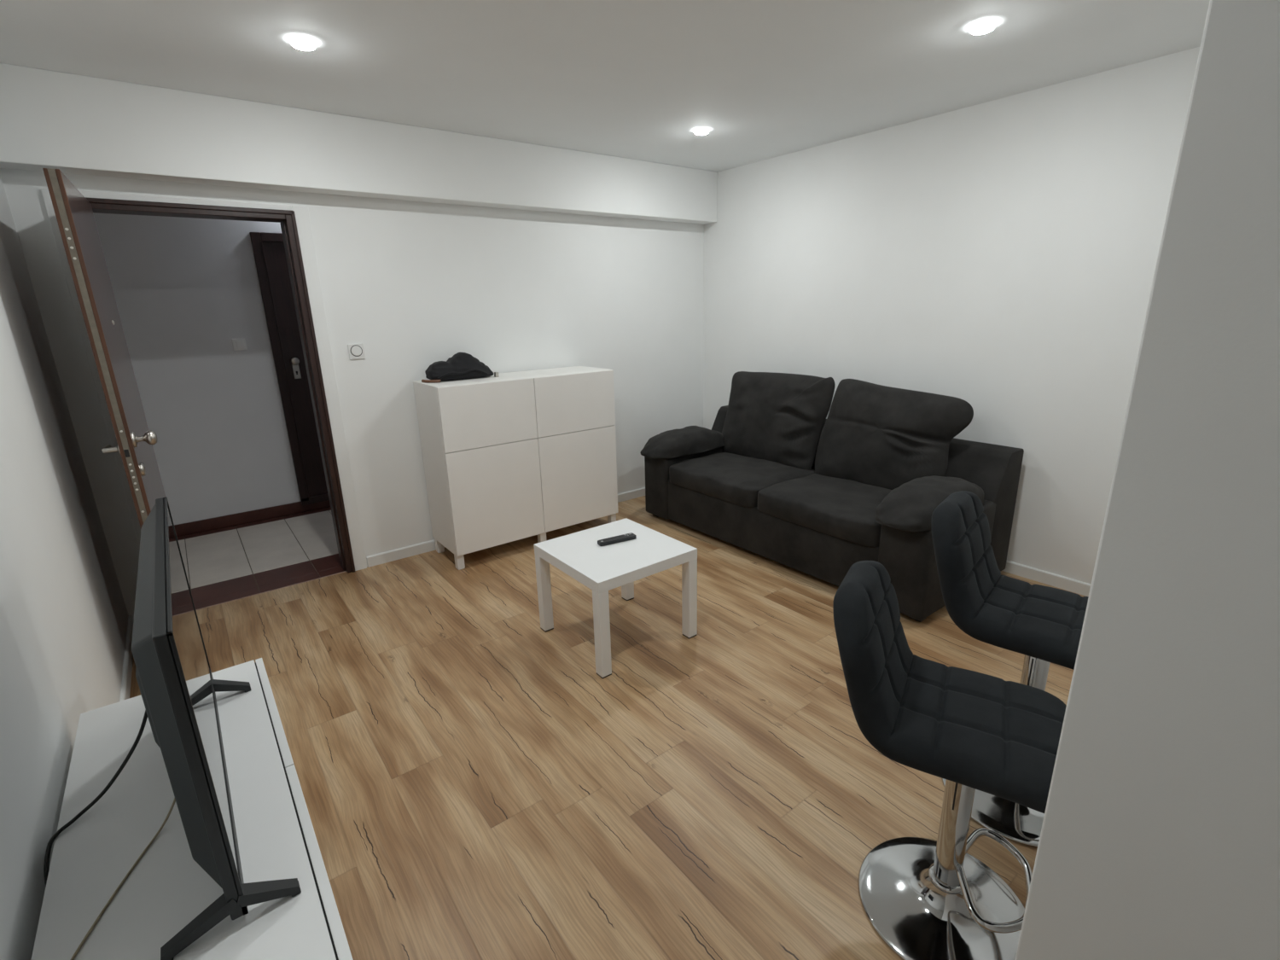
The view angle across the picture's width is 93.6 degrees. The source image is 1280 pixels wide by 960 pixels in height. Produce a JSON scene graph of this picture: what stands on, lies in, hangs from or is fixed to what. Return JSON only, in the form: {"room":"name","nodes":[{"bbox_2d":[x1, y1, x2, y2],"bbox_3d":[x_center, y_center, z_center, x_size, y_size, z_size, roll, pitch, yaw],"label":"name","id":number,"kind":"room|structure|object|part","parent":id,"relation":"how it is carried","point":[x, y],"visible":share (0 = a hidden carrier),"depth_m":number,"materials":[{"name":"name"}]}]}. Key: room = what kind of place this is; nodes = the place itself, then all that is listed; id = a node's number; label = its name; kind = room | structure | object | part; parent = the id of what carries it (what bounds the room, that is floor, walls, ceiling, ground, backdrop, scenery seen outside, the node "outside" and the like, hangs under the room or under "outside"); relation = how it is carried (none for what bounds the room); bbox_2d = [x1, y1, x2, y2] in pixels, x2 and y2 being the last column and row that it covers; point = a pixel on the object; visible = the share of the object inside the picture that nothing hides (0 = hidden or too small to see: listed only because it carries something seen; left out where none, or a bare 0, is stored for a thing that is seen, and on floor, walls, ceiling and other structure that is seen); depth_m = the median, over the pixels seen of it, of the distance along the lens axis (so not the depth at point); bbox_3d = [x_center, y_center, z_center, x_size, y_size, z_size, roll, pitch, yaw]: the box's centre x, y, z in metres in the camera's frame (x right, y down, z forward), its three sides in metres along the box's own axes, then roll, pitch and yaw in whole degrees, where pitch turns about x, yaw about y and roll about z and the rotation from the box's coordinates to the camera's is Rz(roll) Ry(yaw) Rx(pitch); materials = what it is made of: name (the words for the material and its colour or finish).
{"room":"living room","nodes":[
{"label":"living room","id":0,"kind":"room"},
{"bbox_2d":[0,174,128,959],"bbox_3d":[-1.067,0.118,0.694,0.100,2.500,5.300,-13,20,-36],"label":"wall","id":1,"kind":"structure","parent":0,"point":[64,616],"depth_m":1.79,"materials":[{"name":"paint"}]},
{"bbox_2d":[119,615,133,701],"bbox_3d":[-0.993,1.274,1.066,0.013,0.068,5.300,-13,20,-36],"label":"baseboard","id":2,"kind":"structure","parent":1,"relation":"attached to","point":[127,669],"depth_m":2.67,"materials":[{"name":"white wood"}]},
{"bbox_2d":[93,212,300,524],"bbox_3d":[-2.944,-0.963,4.396,4.000,2.600,0.100,-13,20,-36],"label":"wall","id":3,"kind":"structure","parent":0,"point":[183,288],"depth_m":4.25,"materials":[{"name":"paint"}]},
{"bbox_2d":[231,338,247,350],"bbox_3d":[-2.899,-0.979,4.353,0.082,0.082,0.014,-13,20,-36],"label":"light switch","id":4,"kind":"object","parent":3,"relation":"attached to","point":[238,344],"visible":1,"depth_m":4.35,"materials":[{"name":"plastic"}]},
{"bbox_2d":[174,500,330,536],"bbox_3d":[-2.880,0.254,4.704,4.000,0.088,0.012,-13,20,-36],"label":"baseboard","id":5,"kind":"structure","parent":3,"relation":"attached to","point":[200,526],"depth_m":4.59,"materials":[{"name":"brown wood"}]},
{"bbox_2d":[249,232,329,505],"bbox_3d":[-2.345,-0.861,4.792,0.950,2.034,0.070,-13,20,-36],"label":"door","id":6,"kind":"structure","parent":3,"relation":"in","point":[268,248],"depth_m":4.56,"materials":[{"name":"brown wood"}]},
{"bbox_3d":[-2.615,-0.901,4.557,0.058,0.058,0.058,-13,20,-36],"label":"knob","id":7,"kind":"part","parent":6,"relation":"part of","materials":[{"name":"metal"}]},
{"bbox_3d":[-2.627,-0.840,4.597,0.046,0.133,0.008,-13,20,-36],"label":"lock plate","id":8,"kind":"part","parent":6,"relation":"part of","materials":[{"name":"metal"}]},
{"bbox_2d":[177,510,338,588],"bbox_3d":[-2.451,0.417,4.285,3.770,0.012,1.034,-13,20,-36],"label":"floor hall tiles","id":9,"kind":"structure","parent":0,"point":[217,557],"depth_m":4.11,"materials":[{"name":"white tile"}]},
{"bbox_2d":[176,506,344,609],"bbox_3d":[-2.424,0.479,4.155,4.000,0.060,1.500,-13,20,-36],"label":"floor","id":10,"kind":"structure","parent":0,"point":[216,593],"depth_m":3.64,"materials":[{"name":"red tile"}]},
{"bbox_2d":[195,570,346,610],"bbox_3d":[-2.124,0.639,3.474,0.801,0.005,0.010,-13,20,-36],"label":"threshold strip","id":11,"kind":"object","parent":10,"relation":"on","point":[345,571],"visible":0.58,"depth_m":3.46,"materials":[{"name":"wood"}]},
{"bbox_2d":[0,168,703,620],"bbox_3d":[-1.091,-0.832,3.963,4.220,2.500,0.120,-13,20,-36],"label":"wall","id":12,"kind":"structure","parent":0,"point":[418,284],"depth_m":3.75,"materials":[{"name":"paint"}]},
{"bbox_2d":[42,168,165,529],"bbox_3d":[-2.184,-0.168,2.619,0.176,2.013,0.803,-13,20,-34],"label":"door","id":13,"kind":"structure","parent":12,"relation":"in","point":[74,215],"depth_m":2.31,"materials":[{"name":"brown wood"}]},
{"bbox_3d":[-2.062,-0.125,2.350,0.061,0.052,0.142,-13,20,-34],"label":"lever handle","id":14,"kind":"part","parent":13,"relation":"part of","materials":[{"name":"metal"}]},
{"bbox_3d":[-1.948,-0.164,2.367,0.073,0.062,0.062,-13,20,-34],"label":"knob","id":15,"kind":"part","parent":13,"relation":"part of","materials":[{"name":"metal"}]},
{"bbox_2d":[40,188,366,570],"bbox_3d":[-2.136,-0.351,3.166,1.028,2.072,0.020,-13,20,-36],"label":"door surround","id":16,"kind":"object","parent":12,"relation":"attached to","point":[302,216],"visible":0.63,"depth_m":3.21,"materials":[{"name":"paint"}]},
{"bbox_2d":[85,197,355,573],"bbox_3d":[-2.166,-0.350,3.211,0.882,2.046,0.152,-13,20,-36],"label":"door frame","id":17,"kind":"structure","parent":12,"relation":"attached to","point":[287,219],"depth_m":3.25,"materials":[{"name":"brown wood"}]},
{"bbox_2d":[347,343,365,359],"bbox_3d":[-1.634,-0.741,3.467,0.086,0.086,0.014,-13,20,-36],"label":"dial","id":18,"kind":"object","parent":12,"relation":"attached to","point":[355,351],"visible":1,"depth_m":3.46,"materials":[{"name":"white plastic"}]},
{"bbox_2d":[0,63,717,224],"bbox_3d":[-1.034,-1.832,3.561,4.020,0.358,0.151,-13,20,-36],"label":"beam","id":19,"kind":"structure","parent":12,"relation":"attached to","point":[69,123],"depth_m":3.00,"materials":[{"name":"paint"}]},
{"bbox_2d":[366,487,645,567],"bbox_3d":[-0.571,0.242,4.582,2.855,0.068,0.013,-13,20,-36],"label":"baseboard","id":20,"kind":"structure","parent":12,"relation":"attached to","point":[374,560],"depth_m":3.90,"materials":[{"name":"white wood"}]},
{"bbox_2d":[0,0,1210,172],"bbox_3d":[0.496,-1.532,1.575,4.020,0.100,5.420,-13,20,-36],"label":"ceiling","id":21,"kind":"structure","parent":0,"point":[634,79],"depth_m":2.42,"materials":[{"name":"paint"}]},
{"bbox_2d":[288,34,317,50],"bbox_3d":[-1.248,-1.613,2.229,0.096,0.025,0.096,-13,20,-36],"label":"recessed light","id":22,"kind":"object","parent":21,"relation":"in","point":[303,43],"visible":1,"depth_m":2.21,"materials":[{"name":"white glass"}]},
{"bbox_2d":[692,127,709,134],"bbox_3d":[0.357,-2.020,3.493,0.096,0.025,0.096,-13,20,-36],"label":"recessed light","id":23,"kind":"object","parent":21,"relation":"in","point":[701,130],"visible":1,"depth_m":3.46,"materials":[{"name":"white plastic"}]},
{"bbox_2d":[968,18,997,34],"bbox_3d":[1.274,-1.678,2.237,0.096,0.025,0.096,-13,20,-36],"label":"recessed light","id":24,"kind":"object","parent":21,"relation":"in","point":[982,26],"visible":1,"depth_m":2.21,"materials":[{"name":"white glass"}]},
{"bbox_2d":[129,495,1085,959],"bbox_3d":[0.590,0.928,2.245,4.020,0.001,5.312,-13,20,-36],"label":"floor","id":25,"kind":"structure","parent":0,"point":[473,786],"depth_m":2.12,"materials":[{"name":"laminate"}]},
{"bbox_2d":[31,657,353,959],"bbox_3d":[-0.826,1.024,1.175,0.436,0.480,1.800,-13,20,-36],"label":"tv stand","id":26,"kind":"object","parent":25,"relation":"on","point":[166,889],"visible":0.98,"depth_m":1.23,"materials":[{"name":"white paint"}]},
{"bbox_2d":[69,797,175,959],"bbox_3d":[-0.967,0.740,1.087,0.049,0.120,0.556,-5,17,-11],"label":"cable","id":27,"kind":"object","parent":26,"relation":"on","point":[74,955],"visible":0.78,"depth_m":1.16,"materials":[{"name":"black plastic"}]},
{"bbox_2d":[131,496,301,959],"bbox_3d":[-1.006,0.425,1.340,0.210,0.586,0.914,-13,20,-36],"label":"television","id":28,"kind":"object","parent":26,"relation":"on","point":[177,684],"visible":1,"depth_m":1.05,"materials":[{"name":"black plastic"}]},
{"bbox_2d":[43,709,147,887],"bbox_3d":[-1.174,0.791,1.324,0.114,0.662,0.349,1,16,8],"label":"power cable","id":29,"kind":"object","parent":28,"relation":"attached to","point":[46,866],"visible":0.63,"depth_m":1.33,"materials":[{"name":"black rubber"}]},
{"bbox_3d":[-1.028,0.812,1.740,0.019,0.378,0.597,-13,20,-36],"label":"door","id":30,"kind":"part","parent":26,"relation":"part of","materials":[{"name":"white paint"}]},
{"bbox_3d":[-0.662,0.936,1.282,0.019,0.378,0.597,-13,20,-36],"label":"door","id":31,"kind":"part","parent":26,"relation":"part of","materials":[{"name":"white paint"}]},
{"bbox_2d":[413,366,618,570],"bbox_3d":[-0.768,-0.135,4.010,1.200,1.120,0.420,-13,20,-36],"label":"base cabinet","id":32,"kind":"object","parent":25,"relation":"on","point":[509,456],"visible":0.94,"depth_m":3.76,"materials":[{"name":"white wood"}]},
{"bbox_3d":[-1.319,0.425,3.959,0.044,0.100,0.044,-13,20,-36],"label":"leg","id":33,"kind":"part","parent":32,"relation":"part of","materials":[{"name":"white paint"}]},
{"bbox_3d":[-1.109,0.496,3.696,0.044,0.100,0.044,-13,20,-36],"label":"leg","id":34,"kind":"part","parent":32,"relation":"part of","materials":[{"name":"white paint"}]},
{"bbox_2d":[421,352,498,383],"bbox_3d":[-1.117,-0.698,3.685,0.460,0.159,0.199,-13,20,-36],"label":"bag","id":35,"kind":"object","parent":32,"relation":"on","point":[461,365],"visible":1,"depth_m":3.64,"materials":[{"name":"black fabric"}]},
{"bbox_3d":[-0.891,-0.391,3.579,0.596,0.375,0.018,-13,20,-36],"label":"drawer","id":36,"kind":"part","parent":32,"relation":"part of","materials":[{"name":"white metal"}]},
{"bbox_3d":[-0.879,0.098,3.721,0.596,0.636,0.018,-13,20,-36],"label":"door","id":37,"kind":"part","parent":32,"relation":"part of","materials":[{"name":"white wood"}]},
{"bbox_3d":[-0.657,0.389,4.029,0.044,0.100,0.044,-13,20,-36],"label":"leg","id":38,"kind":"part","parent":32,"relation":"part of","materials":[{"name":"white paint"}]},
{"bbox_3d":[-0.417,-0.504,3.928,0.596,0.375,0.018,-13,20,-36],"label":"drawer","id":39,"kind":"part","parent":32,"relation":"part of","materials":[{"name":"white wood"}]},
{"bbox_3d":[-0.404,-0.015,4.070,0.596,0.636,0.018,-13,20,-36],"label":"door","id":40,"kind":"part","parent":32,"relation":"part of","materials":[{"name":"white wood"}]},
{"bbox_3d":[-0.204,0.281,4.361,0.044,0.100,0.044,-13,20,-36],"label":"leg","id":41,"kind":"part","parent":32,"relation":"part of","materials":[{"name":"white paint"}]},
{"bbox_2d":[533,517,697,678],"bbox_3d":[-0.117,0.527,2.879,0.550,0.450,0.550,-13,20,-36],"label":"side table","id":42,"kind":"object","parent":25,"relation":"on","point":[578,555],"visible":1,"depth_m":2.76,"materials":[{"name":"white paint"}]},
{"bbox_3d":[-0.466,0.544,2.931,0.050,0.394,0.050,-13,20,-36],"label":"leg","id":43,"kind":"part","parent":42,"relation":"part of","materials":[{"name":"white paint"}]},
{"bbox_3d":[-0.161,0.647,2.550,0.050,0.394,0.050,-13,20,-36],"label":"leg","id":44,"kind":"part","parent":42,"relation":"part of","materials":[{"name":"white paint"}]},
{"bbox_2d":[597,532,636,546],"bbox_3d":[-0.111,0.283,2.873,0.192,0.021,0.046,-10,18,-27],"label":"remote control","id":45,"kind":"object","parent":42,"relation":"on","point":[631,536],"visible":1,"depth_m":2.86,"materials":[{"name":"plastic"}]},
{"bbox_3d":[-0.071,0.449,3.221,0.050,0.394,0.050,-13,20,-36],"label":"leg","id":46,"kind":"part","parent":42,"relation":"part of","materials":[{"name":"white paint"}]},
{"bbox_3d":[0.234,0.552,2.840,0.050,0.394,0.050,-13,20,-36],"label":"leg","id":47,"kind":"part","parent":42,"relation":"part of","materials":[{"name":"white paint"}]},
{"bbox_2d":[640,371,1023,622],"bbox_3d":[1.017,-0.092,3.828,1.030,1.055,2.186,-13,20,-36],"label":"sofa","id":48,"kind":"object","parent":25,"relation":"on","point":[773,478],"visible":0.93,"depth_m":3.53,"materials":[{"name":"black fabric"}]},
{"bbox_3d":[0.377,-0.021,4.580,0.685,0.470,0.255,-13,20,-36],"label":"armrest","id":49,"kind":"part","parent":48,"relation":"part of","materials":[{"name":"black fabric"}]},
{"bbox_2d":[669,452,814,507],"bbox_3d":[0.710,-0.036,4.136,0.732,0.161,0.823,-13,20,-36],"label":"seat cushion","id":50,"kind":"object","parent":48,"relation":"on","point":[735,480],"depth_m":3.97,"materials":[{"name":"black fabric"}]},
{"bbox_2d":[721,371,835,470],"bbox_3d":[0.920,-0.417,4.248,0.247,0.661,0.904,-13,20,-36],"label":"cushion","id":51,"kind":"object","parent":48,"relation":"on","point":[776,418],"depth_m":4.10,"materials":[{"name":"black fabric"}]},
{"bbox_2d":[757,473,892,547],"bbox_3d":[1.211,0.130,3.508,0.732,0.167,0.826,-13,20,-36],"label":"seat cushion","id":52,"kind":"object","parent":48,"relation":"on","point":[841,508],"depth_m":3.37,"materials":[{"name":"black fabric"}]},
{"bbox_3d":[1.304,-0.024,4.074,0.314,0.712,2.152,-13,20,-36],"label":"backrest","id":53,"kind":"part","parent":48,"relation":"part of","materials":[{"name":"black fabric"}]},
{"bbox_2d":[814,378,973,489],"bbox_3d":[1.456,-0.238,3.574,0.261,0.654,0.907,-13,20,-36],"label":"cushion","id":54,"kind":"object","parent":48,"relation":"on","point":[876,436],"depth_m":3.48,"materials":[{"name":"black fabric"}]},
{"bbox_3d":[1.538,0.372,3.126,0.685,0.470,0.260,-13,20,-36],"label":"armrest","id":55,"kind":"part","parent":48,"relation":"part of","materials":[{"name":"black fabric"}]},
{"bbox_2d":[832,560,1066,959],"bbox_3d":[0.736,0.681,1.477,0.519,0.895,0.416,8,19,29],"label":"bar stool","id":56,"kind":"object","parent":25,"relation":"on","point":[926,898],"visible":0.94,"depth_m":1.44,"materials":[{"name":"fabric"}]},
{"bbox_3d":[0.576,0.390,1.486,0.163,0.334,0.400,8,19,29],"label":"backrest","id":57,"kind":"part","parent":56,"relation":"part of","materials":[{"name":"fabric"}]},
{"bbox_3d":[0.783,0.570,1.415,0.403,0.098,0.400,8,19,29],"label":"seat","id":58,"kind":"part","parent":56,"relation":"part of","materials":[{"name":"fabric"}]},
{"bbox_2d":[930,491,1088,848],"bbox_3d":[1.145,0.542,1.828,0.519,0.947,0.416,12,21,39],"label":"bar stool","id":59,"kind":"object","parent":25,"relation":"on","point":[1043,624],"visible":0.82,"depth_m":1.75,"materials":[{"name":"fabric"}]},
{"bbox_3d":[1.002,0.219,1.854,0.163,0.334,0.400,12,21,39],"label":"backrest","id":60,"kind":"part","parent":59,"relation":"part of","materials":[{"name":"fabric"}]},
{"bbox_3d":[1.185,0.409,1.750,0.403,0.098,0.400,12,21,39],"label":"seat","id":61,"kind":"part","parent":59,"relation":"part of","materials":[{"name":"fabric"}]},
{"bbox_2d":[703,46,1200,584],"bbox_3d":[2.194,-0.660,3.089,0.100,2.500,5.300,-13,20,-36],"label":"wall","id":62,"kind":"structure","parent":0,"point":[999,257],"depth_m":3.28,"materials":[{"name":"paint"}]},
{"bbox_2d":[1002,559,1091,596],"bbox_3d":[1.660,0.342,4.045,0.013,0.068,3.600,-13,20,-36],"label":"baseboard","id":63,"kind":"structure","parent":62,"relation":"attached to","point":[1061,582],"depth_m":3.30,"materials":[{"name":"white wood"}]},
{"bbox_2d":[1014,0,1279,959],"bbox_3d":[1.776,-0.151,1.373,2.750,2.500,0.416,-13,20,-36],"label":"wall partition","id":64,"kind":"structure","parent":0,"point":[1160,837],"depth_m":0.67,"materials":[{"name":"paint"}]}
]}

